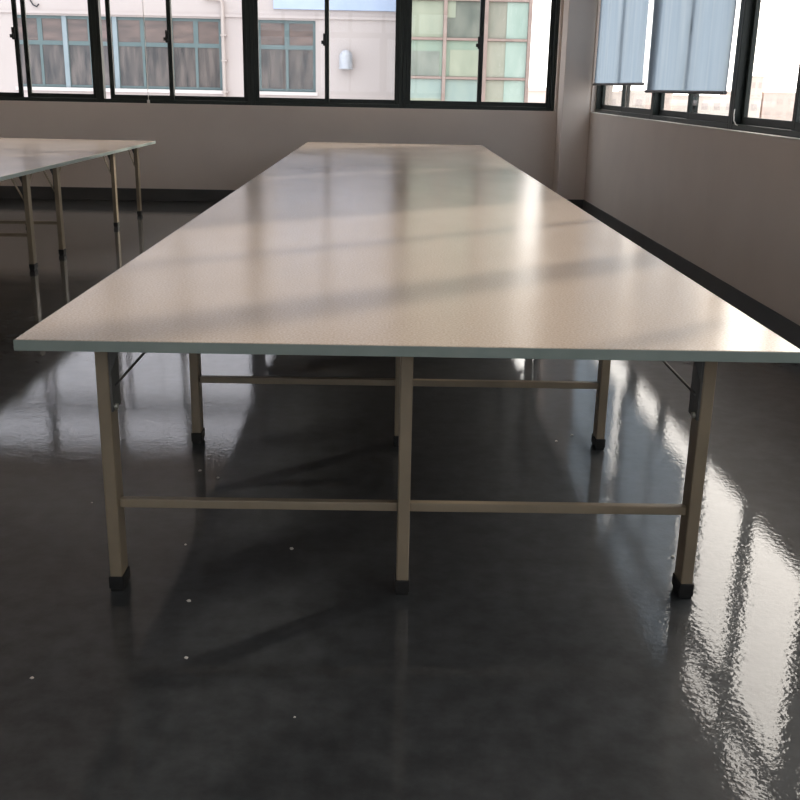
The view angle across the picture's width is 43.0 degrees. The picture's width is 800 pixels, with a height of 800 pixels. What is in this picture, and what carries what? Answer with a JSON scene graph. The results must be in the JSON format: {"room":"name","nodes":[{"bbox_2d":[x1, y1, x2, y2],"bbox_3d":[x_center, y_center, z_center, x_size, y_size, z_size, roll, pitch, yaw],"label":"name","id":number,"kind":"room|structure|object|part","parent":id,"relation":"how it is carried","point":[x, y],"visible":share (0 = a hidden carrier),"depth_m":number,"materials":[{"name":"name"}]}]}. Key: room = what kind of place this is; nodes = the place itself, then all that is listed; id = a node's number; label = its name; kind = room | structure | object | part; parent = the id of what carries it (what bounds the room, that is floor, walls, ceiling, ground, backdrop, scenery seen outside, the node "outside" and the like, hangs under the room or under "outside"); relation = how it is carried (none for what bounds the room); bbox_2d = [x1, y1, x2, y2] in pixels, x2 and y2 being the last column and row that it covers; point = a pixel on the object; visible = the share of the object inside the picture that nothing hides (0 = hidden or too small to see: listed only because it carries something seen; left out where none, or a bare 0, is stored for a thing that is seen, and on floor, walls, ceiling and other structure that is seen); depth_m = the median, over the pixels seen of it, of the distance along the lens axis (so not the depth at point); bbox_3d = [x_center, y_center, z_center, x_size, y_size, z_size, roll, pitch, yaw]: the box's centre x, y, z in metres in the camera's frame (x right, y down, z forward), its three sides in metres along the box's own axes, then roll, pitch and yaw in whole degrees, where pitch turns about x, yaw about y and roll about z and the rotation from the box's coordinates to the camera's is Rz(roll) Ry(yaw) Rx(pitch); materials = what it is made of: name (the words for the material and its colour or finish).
{"room":"textile factory","nodes":[
{"label":"textile factory","id":0,"kind":"room"},
{"bbox_2d":[0,0,563,189],"bbox_3d":[-3.230,-4.238,12.186,11.442,3.620,0.240,1,17,-1],"label":"wall","id":1,"kind":"structure","parent":0,"point":[197,146],"depth_m":12.38,"materials":[{"name":"paint"}]},
{"bbox_2d":[0,0,100,101],"bbox_3d":[-4.520,-4.666,12.032,1.825,2.160,0.118,1,17,-1],"label":"window","id":2,"kind":"structure","parent":1,"relation":"in","point":[8,96],"depth_m":12.24,"materials":[{"name":"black metal"}]},
{"bbox_3d":[-4.969,-4.389,12.099,0.848,1.485,0.032,1,17,-1],"label":"sash","id":3,"kind":"part","parent":2,"relation":"part of","materials":[{"name":"clear glass"}]},
{"bbox_2d":[0,186,235,201],"bbox_3d":[-3.428,-2.545,12.574,10.630,0.150,0.012,1,17,-1],"label":"baseboard","id":4,"kind":"structure","parent":1,"relation":"attached to","point":[37,192],"depth_m":12.57,"materials":[{"name":"paint"}]},
{"bbox_2d":[94,0,251,104],"bbox_3d":[-2.696,-4.638,12.058,1.825,2.160,0.118,1,17,-1],"label":"window","id":5,"kind":"structure","parent":1,"relation":"in","point":[115,98],"depth_m":12.25,"materials":[{"name":"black metal"}]},
{"bbox_3d":[-3.109,-4.361,12.126,0.768,1.485,0.032,1,17,-1],"label":"sash","id":6,"kind":"part","parent":5,"relation":"part of","materials":[{"name":"clear glass"}]},
{"bbox_2d":[142,0,149,102],"bbox_3d":[-3.023,-4.591,12.001,0.030,2.087,0.021,1,17,-1],"label":"hanging cord","id":7,"kind":"object","parent":5,"relation":"hanging from","point":[148,100],"visible":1,"depth_m":12.14,"materials":[{"name":"white plastic"}]},
{"bbox_3d":[-2.306,-4.361,12.180,0.944,1.485,0.032,1,17,-1],"label":"sash","id":8,"kind":"part","parent":5,"relation":"part of","materials":[{"name":"clear glass"}]},
{"bbox_2d":[249,0,403,107],"bbox_3d":[-0.868,-4.610,12.085,1.830,2.160,0.118,1,17,-1],"label":"window","id":9,"kind":"structure","parent":1,"relation":"in","point":[256,99],"depth_m":12.28,"materials":[{"name":"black metal"}]},
{"bbox_3d":[-1.296,-4.333,12.152,0.896,1.485,0.032,1,17,-1],"label":"sash","id":10,"kind":"part","parent":9,"relation":"part of","materials":[{"name":"clear glass"}]},
{"bbox_3d":[-0.452,-4.333,12.207,0.896,1.485,0.032,1,17,-1],"label":"sash","id":11,"kind":"part","parent":9,"relation":"part of","materials":[{"name":"clear glass"}]},
{"bbox_2d":[402,0,559,110],"bbox_3d":[0.971,-4.581,12.111,1.850,2.160,0.118,1,17,-1],"label":"window","id":12,"kind":"structure","parent":1,"relation":"in","point":[548,105],"depth_m":12.30,"materials":[{"name":"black metal"}]},
{"bbox_3d":[0.544,-4.304,12.179,0.916,1.485,0.032,1,17,-1],"label":"sash","id":13,"kind":"part","parent":12,"relation":"part of","materials":[{"name":"clear glass"}]},
{"bbox_3d":[1.397,-4.304,12.233,0.896,1.485,0.032,1,17,-1],"label":"sash","id":14,"kind":"part","parent":12,"relation":"part of","materials":[{"name":"clear glass"}]},
{"bbox_2d":[0,198,799,799],"bbox_3d":[-3.191,-0.020,4.988,11.442,0.200,16.483,1,17,-1],"label":"floor","id":15,"kind":"structure","parent":0,"point":[525,656],"depth_m":3.01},
{"bbox_2d":[0,138,155,269],"bbox_3d":[-3.734,-1.578,8.346,2.045,0.780,6.550,1,17,-1],"label":"table","id":16,"kind":"object","parent":15,"relation":"on","point":[19,157],"visible":1,"depth_m":8.82,"materials":[{"name":"beige plastic"}]},
{"bbox_3d":[-2.836,-1.389,7.780,0.035,0.717,0.072,1,17,-1],"label":"leg","id":17,"kind":"part","parent":16,"relation":"part of","materials":[{"name":"beige metal"}]},
{"bbox_3d":[-2.843,-1.605,8.478,0.035,0.717,0.072,1,17,-1],"label":"leg","id":18,"kind":"part","parent":16,"relation":"part of","materials":[{"name":"beige metal"}]},
{"bbox_3d":[-2.860,-2.129,10.179,0.035,0.717,0.072,1,17,-1],"label":"leg","id":19,"kind":"part","parent":16,"relation":"part of","materials":[{"name":"beige metal"}]},
{"bbox_3d":[-2.869,-2.421,11.125,0.035,0.717,0.072,1,17,-1],"label":"leg","id":20,"kind":"part","parent":16,"relation":"part of","materials":[{"name":"beige metal"}]},
{"bbox_2d":[13,142,799,598],"bbox_3d":[-0.022,-1.180,7.293,2.022,0.780,9.601,1,17,-1],"label":"table","id":21,"kind":"object","parent":15,"relation":"on","point":[404,252],"visible":1,"depth_m":3.26,"materials":[{"name":"white laminate"}]},
{"bbox_3d":[-0.811,0.168,2.859,0.035,0.717,0.072,1,17,-1],"label":"leg","id":22,"kind":"part","parent":21,"relation":"part of","materials":[{"name":"beige metal"}]},
{"bbox_3d":[-0.789,-0.233,3.400,0.008,0.018,1.270,1,17,-1],"label":"tie rod","id":23,"kind":"part","parent":21,"relation":"part of","materials":[{"name":"metal"}]},
{"bbox_3d":[-0.823,-0.207,4.072,0.035,0.717,0.072,1,17,-1],"label":"leg","id":24,"kind":"part","parent":21,"relation":"part of","materials":[{"name":"beige metal"}]},
{"bbox_3d":[0.001,-0.194,4.084,0.035,0.717,0.072,1,17,-1],"label":"leg","id":25,"kind":"part","parent":21,"relation":"part of","materials":[{"name":"beige metal"}]},
{"bbox_3d":[0.013,0.180,2.871,0.035,0.717,0.072,1,17,-1],"label":"leg","id":26,"kind":"part","parent":21,"relation":"part of","materials":[{"name":"beige metal"}]},
{"bbox_3d":[0.827,-0.181,4.096,0.035,0.717,0.072,1,17,-1],"label":"leg","id":27,"kind":"part","parent":21,"relation":"part of","materials":[{"name":"beige metal"}]},
{"bbox_3d":[0.813,-0.208,3.423,0.008,0.018,1.270,1,17,-1],"label":"tie rod","id":28,"kind":"part","parent":21,"relation":"part of","materials":[{"name":"metal"}]},
{"bbox_3d":[0.839,0.193,2.883,0.035,0.717,0.072,1,17,-1],"label":"leg","id":29,"kind":"part","parent":21,"relation":"part of","materials":[{"name":"beige metal"}]},
{"bbox_2d":[552,0,597,199],"bbox_3d":[2.086,-4.064,11.965,0.332,3.620,0.382,1,17,-1],"label":"wall pillar","id":30,"kind":"structure","parent":0,"point":[579,16],"depth_m":11.95,"materials":[{"name":"paint"}]},
{"bbox_2d":[566,199,582,209],"bbox_3d":[2.043,-2.348,12.287,0.332,0.150,0.012,1,17,-1],"label":"baseboard","id":31,"kind":"structure","parent":30,"relation":"attached to","point":[579,203],"depth_m":12.27,"materials":[{"name":"paint"}]},
{"bbox_2d":[584,0,799,325],"bbox_3d":[2.446,-1.723,4.392,0.240,3.620,16.243,1,17,-1],"label":"wall","id":32,"kind":"structure","parent":0,"point":[727,203],"depth_m":7.48,"materials":[{"name":"paint"}]},
{"bbox_2d":[592,0,648,85],"bbox_3d":[2.288,-4.184,10.406,0.075,1.843,2.468,1,17,-1],"label":"roller blind","id":33,"kind":"object","parent":32,"relation":"attached to","point":[622,23],"visible":1,"depth_m":10.38,"materials":[{"name":"blue fabric"}]},
{"bbox_2d":[595,85,652,118],"bbox_3d":[2.366,-4.013,10.360,0.118,2.160,2.680,1,17,-1],"label":"window","id":34,"kind":"structure","parent":32,"relation":"in","point":[624,109],"depth_m":10.62,"materials":[{"name":"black metal"}]},
{"bbox_3d":[2.386,-3.921,11.053,0.032,1.485,1.321,1,17,-1],"label":"sash","id":35,"kind":"part","parent":34,"relation":"part of","materials":[{"name":"black metal"}]},
{"bbox_3d":[2.353,-3.547,9.839,0.032,1.485,1.321,1,17,-1],"label":"sash","id":36,"kind":"part","parent":34,"relation":"part of","materials":[{"name":"black metal"}]},
{"bbox_2d":[583,200,799,348],"bbox_3d":[2.288,-0.046,4.832,0.012,0.150,15.620,1,17,-1],"label":"baseboard","id":37,"kind":"structure","parent":32,"relation":"attached to","point":[780,325],"depth_m":7.39,"materials":[{"name":"paint"}]},
{"bbox_2d":[590,112,799,139],"bbox_3d":[2.330,-1.312,5.248,0.053,0.007,14.040,1,17,-1],"label":"trim","id":38,"kind":"structure","parent":32,"relation":"attached to","point":[786,137],"depth_m":7.48,"materials":[{"name":"white paint"}]},
{"bbox_2d":[651,0,743,128],"bbox_3d":[2.389,-3.283,7.990,0.118,2.160,2.280,1,17,-1],"label":"window","id":39,"kind":"structure","parent":32,"relation":"in","point":[691,116],"depth_m":8.21,"materials":[{"name":"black metal"}]},
{"bbox_3d":[2.409,-3.160,8.587,0.032,1.485,1.121,1,17,-1],"label":"sash","id":40,"kind":"part","parent":39,"relation":"part of","materials":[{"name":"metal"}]},
{"bbox_2d":[644,0,736,94],"bbox_3d":[2.311,-3.413,8.014,0.075,1.909,2.363,1,17,-1],"label":"roller blind","id":41,"kind":"object","parent":39,"relation":"attached to","point":[691,43],"visible":1,"depth_m":8.03,"materials":[{"name":"blue fabric"}]},
{"bbox_3d":[2.375,-2.846,7.565,0.032,1.485,1.121,1,17,-1],"label":"sash","id":42,"kind":"part","parent":39,"relation":"part of","materials":[{"name":"clear glass"}]},
{"bbox_2d":[730,0,799,137],"bbox_3d":[2.410,-2.612,5.816,0.118,2.160,2.270,1,17,-1],"label":"window","id":43,"kind":"structure","parent":32,"relation":"in","point":[751,8],"depth_m":6.97,"materials":[{"name":"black metal"}]},
{"bbox_3d":[2.430,-2.489,6.411,0.032,1.485,1.116,1,17,-1],"label":"sash","id":44,"kind":"part","parent":43,"relation":"part of","materials":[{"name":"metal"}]},
{"bbox_3d":[2.396,-2.176,5.394,0.032,1.485,1.116,1,17,-1],"label":"sash","id":45,"kind":"part","parent":43,"relation":"part of","materials":[{"name":"black metal"}]},
{"label":"outside","id":46,"kind":"structure","parent":0,"visible":0},
{"bbox_3d":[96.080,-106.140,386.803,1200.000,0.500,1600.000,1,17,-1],"label":"ground","id":47,"kind":"structure","parent":46,"visible":0},
{"bbox_2d":[0,0,395,99],"bbox_3d":[-9.207,-8.446,30.158,18.400,18.850,9.417,1,17,-1],"label":"office building","id":48,"kind":"structure","parent":47,"relation":"on","point":[207,34],"depth_m":25.54,"materials":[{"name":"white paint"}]},
{"bbox_3d":[-9.308,-9.273,25.416,0.495,0.520,0.010,1,17,-1],"label":"pane","id":49,"kind":"part","parent":48,"relation":"part of","materials":[{"name":"clear glass"}]},
{"bbox_3d":[-9.310,-8.475,25.662,0.522,0.950,0.010,1,17,-1],"label":"pane","id":50,"kind":"part","parent":48,"relation":"part of","materials":[{"name":"clear glass"}]},
{"bbox_3d":[-8.693,-9.264,25.425,0.495,0.520,0.010,1,17,-1],"label":"pane","id":51,"kind":"part","parent":48,"relation":"part of","materials":[{"name":"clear glass"}]},
{"bbox_3d":[-8.723,-8.466,25.671,0.522,0.950,0.010,1,17,-1],"label":"pane","id":52,"kind":"part","parent":48,"relation":"part of","materials":[{"name":"clear glass"}]},
{"bbox_3d":[-8.058,-9.254,25.434,0.495,0.520,0.010,1,17,-1],"label":"pane","id":53,"kind":"part","parent":48,"relation":"part of","materials":[{"name":"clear glass"}]},
{"bbox_3d":[-8.061,-8.456,25.680,0.522,0.950,0.010,1,17,-1],"label":"pane","id":54,"kind":"part","parent":48,"relation":"part of","materials":[{"name":"clear glass"}]},
{"bbox_3d":[-7.444,-9.245,25.443,0.495,0.520,0.010,1,17,-1],"label":"pane","id":55,"kind":"part","parent":48,"relation":"part of","materials":[{"name":"grey glass"}]},
{"bbox_3d":[-7.473,-8.447,25.689,0.522,0.950,0.010,1,17,-1],"label":"pane","id":56,"kind":"part","parent":48,"relation":"part of","materials":[{"name":"grey glass"}]},
{"bbox_3d":[-7.077,-7.857,25.785,5.250,0.080,0.160,1,17,-1],"label":"window sill","id":57,"kind":"part","parent":48,"relation":"part of","materials":[{"name":"white concrete"}]},
{"bbox_3d":[-6.779,-9.234,25.453,0.555,0.520,0.010,1,17,-1],"label":"pane","id":58,"kind":"part","parent":48,"relation":"part of","materials":[{"name":"clear glass"}]},
{"bbox_3d":[-6.781,-8.436,25.699,0.582,0.950,0.010,1,17,-1],"label":"pane","id":59,"kind":"part","parent":48,"relation":"part of","materials":[{"name":"clear glass"}]},
{"bbox_3d":[-6.104,-9.224,25.462,0.555,0.520,0.010,1,17,-1],"label":"pane","id":60,"kind":"part","parent":48,"relation":"part of","materials":[{"name":"clear glass"}]},
{"bbox_3d":[-6.133,-8.426,25.708,0.582,0.950,0.010,1,17,-1],"label":"pane","id":61,"kind":"part","parent":48,"relation":"part of","materials":[{"name":"clear glass"}]},
{"bbox_3d":[-5.430,-9.213,25.472,0.512,0.520,0.010,1,17,-1],"label":"pane","id":62,"kind":"part","parent":48,"relation":"part of","materials":[{"name":"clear glass"}]},
{"bbox_3d":[-5.433,-8.415,25.718,0.540,0.950,0.010,1,17,-1],"label":"pane","id":63,"kind":"part","parent":48,"relation":"part of","materials":[{"name":"clear glass"}]},
{"bbox_3d":[-9.117,-9.619,25.175,18.200,0.070,0.050,1,17,-1],"label":"moulding","id":64,"kind":"part","parent":48,"relation":"part of","materials":[{"name":"white concrete"}]},
{"bbox_3d":[-4.798,-9.204,25.481,0.512,0.520,0.010,1,17,-1],"label":"pane","id":65,"kind":"part","parent":48,"relation":"part of","materials":[{"name":"clear glass"}]},
{"bbox_3d":[-4.827,-8.406,25.727,0.540,0.950,0.010,1,17,-1],"label":"pane","id":66,"kind":"part","parent":48,"relation":"part of","materials":[{"name":"clear glass"}]},
{"bbox_3d":[-3.194,-9.179,25.504,0.595,0.520,0.010,1,17,-1],"label":"pane","id":67,"kind":"part","parent":48,"relation":"part of","materials":[{"name":"clear glass"}]},
{"bbox_3d":[-3.197,-8.381,25.750,0.622,0.950,0.010,1,17,-1],"label":"pane","id":68,"kind":"part","parent":48,"relation":"part of","materials":[{"name":"clear glass"}]},
{"bbox_3d":[-2.863,-7.792,25.846,1.540,0.080,0.160,1,17,-1],"label":"window sill","id":69,"kind":"part","parent":48,"relation":"part of","materials":[{"name":"white concrete"}]},
{"bbox_3d":[-2.509,-8.370,25.760,0.622,0.950,0.010,1,17,-1],"label":"pane","id":70,"kind":"part","parent":48,"relation":"part of","materials":[{"name":"clear glass"}]},
{"bbox_3d":[-2.480,-9.168,25.515,0.595,0.520,0.010,1,17,-1],"label":"pane","id":71,"kind":"part","parent":48,"relation":"part of","materials":[{"name":"clear glass"}]},
{"bbox_3d":[-1.598,-10.029,25.106,3.060,0.760,0.080,1,17,-1],"label":"blue panel","id":72,"kind":"part","parent":48,"relation":"part of","materials":[{"name":"glass"}]},
{"bbox_2d":[410,0,532,102],"bbox_3d":[1.441,-5.453,27.619,2.990,15.030,6.030,1,17,-1],"label":"building","id":73,"kind":"structure","parent":47,"relation":"on","point":[445,33],"depth_m":23.70,"materials":[{"name":"green glass"}]},
{"bbox_3d":[0.555,-7.997,23.780,0.860,0.790,0.050,1,17,-1],"label":"panel","id":74,"kind":"part","parent":73,"relation":"part of","materials":[{"name":"grey glass"}]},
{"bbox_3d":[0.572,-8.819,23.527,0.860,0.790,0.050,1,17,-1],"label":"panel","id":75,"kind":"part","parent":73,"relation":"part of","materials":[{"name":"glass"}]},
{"bbox_3d":[0.963,-4.591,24.793,0.080,15.030,0.130,1,17,-1],"label":"post","id":76,"kind":"part","parent":73,"relation":"part of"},
{"bbox_3d":[1.489,-7.161,24.047,0.860,0.790,0.050,1,17,-1],"label":"panel","id":77,"kind":"part","parent":73,"relation":"part of","materials":[{"name":"glass"}]},
{"bbox_3d":[1.505,-7.983,23.794,0.860,0.790,0.050,1,17,-1],"label":"panel","id":78,"kind":"part","parent":73,"relation":"part of","materials":[{"name":"glass"}]},
{"bbox_3d":[1.522,-8.804,23.541,0.860,0.790,0.050,1,17,-1],"label":"panel","id":79,"kind":"part","parent":73,"relation":"part of","materials":[{"name":"grey glass"}]},
{"bbox_3d":[1.913,-4.576,24.807,0.080,15.030,0.130,1,17,-1],"label":"post","id":80,"kind":"part","parent":73,"relation":"part of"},
{"bbox_3d":[2.469,-7.146,24.062,0.920,0.790,0.050,1,17,-1],"label":"panel","id":81,"kind":"part","parent":73,"relation":"part of","materials":[{"name":"beige glass"}]},
{"bbox_3d":[2.485,-7.968,23.808,0.920,0.790,0.050,1,17,-1],"label":"panel","id":82,"kind":"part","parent":73,"relation":"part of","materials":[{"name":"beige glass"}]},
{"bbox_3d":[2.501,-8.789,23.555,0.920,0.790,0.050,1,17,-1],"label":"panel","id":83,"kind":"part","parent":73,"relation":"part of","materials":[{"name":"beige glass"}]},
{"bbox_3d":[2.923,-4.561,24.821,0.080,15.030,0.130,1,17,-1],"label":"post","id":84,"kind":"part","parent":73,"relation":"part of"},
{"bbox_2d":[528,87,545,102],"bbox_3d":[16.476,-32.266,123.116,5.900,10.600,10.400,1,17,-1],"label":"building","id":85,"kind":"structure","parent":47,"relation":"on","point":[535,95],"depth_m":117.03,"materials":[{"name":"white concrete"}]},
{"bbox_2d":[612,92,646,107],"bbox_3d":[46.607,-66.978,238.285,18.400,10.250,14.400,1,17,-1],"label":"block","id":86,"kind":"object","parent":47,"relation":"on","point":[637,99],"visible":0.11,"depth_m":230.59,"materials":[{"name":"white concrete"}]},
{"bbox_2d":[618,90,672,109],"bbox_3d":[62.154,-73.408,259.475,10.900,10.650,14.400,1,17,-1],"label":"building","id":87,"kind":"structure","parent":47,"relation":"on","point":[668,98],"depth_m":251.90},
{"bbox_2d":[671,95,761,117],"bbox_3d":[69.718,-62.600,226.254,16.400,9.850,12.400,1,17,-1],"label":"block","id":88,"kind":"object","parent":47,"relation":"on","point":[708,104],"visible":0.23,"depth_m":219.76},
{"bbox_2d":[750,76,764,115],"bbox_3d":[87.989,-74.037,256.392,3.550,14.650,8.400,1,17,-1],"label":"block","id":89,"kind":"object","parent":47,"relation":"on","point":[757,81],"visible":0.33,"depth_m":251.13,"materials":[{"name":"white concrete"}]},
{"bbox_2d":[759,92,795,120],"bbox_3d":[99.707,-72.677,259.018,19.800,10.950,12.400,1,17,-1],"label":"block","id":90,"kind":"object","parent":47,"relation":"on","point":[774,105],"visible":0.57,"depth_m":252.57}
]}

